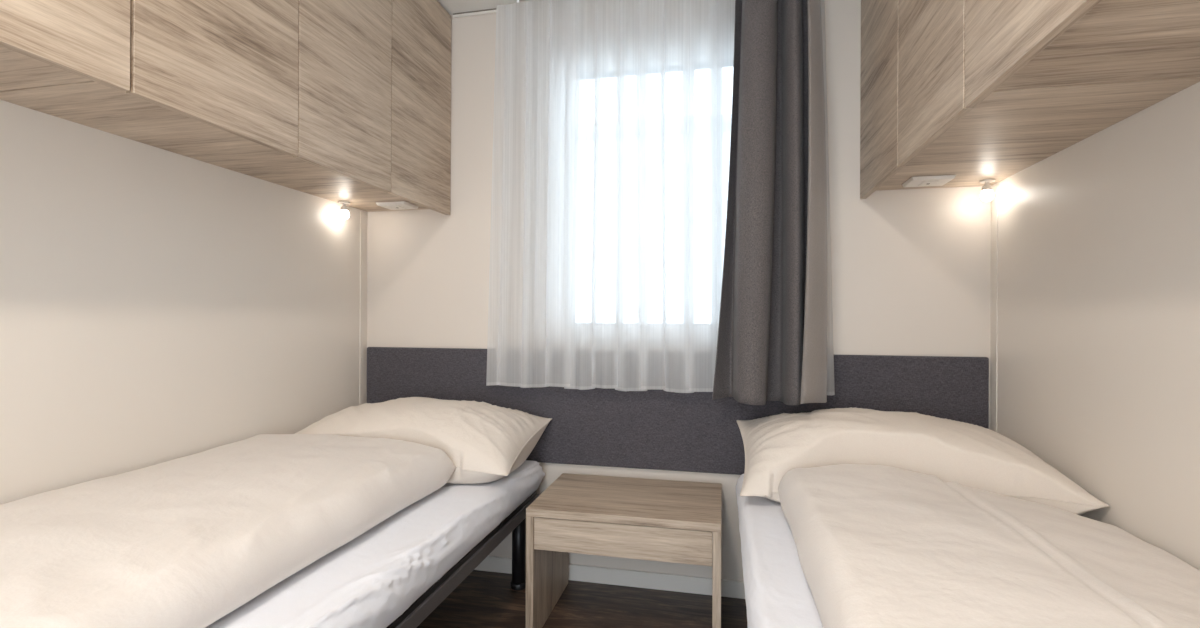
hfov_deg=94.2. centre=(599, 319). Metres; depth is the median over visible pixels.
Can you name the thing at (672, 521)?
nightstand
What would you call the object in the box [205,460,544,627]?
mattress
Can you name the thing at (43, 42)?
upper cabinet
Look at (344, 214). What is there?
spotlight
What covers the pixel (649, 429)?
headboard
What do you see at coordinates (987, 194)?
spotlight
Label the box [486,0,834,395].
curtain
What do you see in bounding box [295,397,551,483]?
pillow
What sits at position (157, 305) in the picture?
wall
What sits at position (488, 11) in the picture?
trim
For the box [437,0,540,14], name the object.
ceiling
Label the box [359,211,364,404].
trim
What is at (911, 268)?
wall
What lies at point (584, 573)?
baseboard
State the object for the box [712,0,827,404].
curtain
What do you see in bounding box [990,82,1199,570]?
wall
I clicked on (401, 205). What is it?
switch plate
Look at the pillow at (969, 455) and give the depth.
1.49 m
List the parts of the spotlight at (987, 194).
led bulb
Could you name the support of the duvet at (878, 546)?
on the mattress at (778, 594)
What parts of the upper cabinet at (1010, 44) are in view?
door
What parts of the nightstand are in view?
panel, drawer, panel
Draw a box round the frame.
[386,491,538,627]
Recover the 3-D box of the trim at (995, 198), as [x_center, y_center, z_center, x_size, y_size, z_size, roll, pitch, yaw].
[1.244,0.248,1.758,0.002,1.341,0.026,0,0,12]
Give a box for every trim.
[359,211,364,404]
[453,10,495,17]
[992,184,997,431]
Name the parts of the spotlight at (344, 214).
led bulb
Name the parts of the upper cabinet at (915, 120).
door, door, panel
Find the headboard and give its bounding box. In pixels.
[367,347,988,474]
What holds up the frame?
on the floor
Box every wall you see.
[0,100,367,503]
[367,0,990,580]
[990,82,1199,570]
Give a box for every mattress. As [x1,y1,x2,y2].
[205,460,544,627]
[736,474,822,627]
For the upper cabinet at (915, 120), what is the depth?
1.32 m
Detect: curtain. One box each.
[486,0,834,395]
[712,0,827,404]
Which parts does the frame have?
leg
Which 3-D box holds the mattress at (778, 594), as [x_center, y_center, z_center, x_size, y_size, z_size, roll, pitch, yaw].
[0.633,0.571,0.852,0.783,0.118,1.995,0,0,12]
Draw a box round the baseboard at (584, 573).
[474,555,744,598]
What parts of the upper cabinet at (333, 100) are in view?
door, panel, door, door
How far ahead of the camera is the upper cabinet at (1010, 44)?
0.90 m
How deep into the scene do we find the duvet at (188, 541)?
1.03 m
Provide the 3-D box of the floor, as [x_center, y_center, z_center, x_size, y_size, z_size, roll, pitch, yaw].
[-0.174,1.011,0.558,2.494,0.080,3.258,0,0,12]
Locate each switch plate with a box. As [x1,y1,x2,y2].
[376,201,417,209]
[902,175,955,186]
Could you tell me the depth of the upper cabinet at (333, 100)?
1.45 m
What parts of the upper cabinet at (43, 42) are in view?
panel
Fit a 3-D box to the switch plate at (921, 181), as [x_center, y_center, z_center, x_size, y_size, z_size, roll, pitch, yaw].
[1.007,-0.422,1.713,0.119,0.013,0.099,0,0,12]
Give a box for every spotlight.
[338,201,349,218]
[979,179,994,200]
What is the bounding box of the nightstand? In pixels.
[525,473,721,627]
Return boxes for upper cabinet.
[0,0,129,91]
[0,0,450,214]
[860,0,1199,198]
[965,0,1199,106]
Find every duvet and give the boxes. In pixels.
[0,434,454,627]
[778,464,1199,627]
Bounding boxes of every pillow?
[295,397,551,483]
[737,407,1109,514]
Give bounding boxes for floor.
[417,570,746,627]

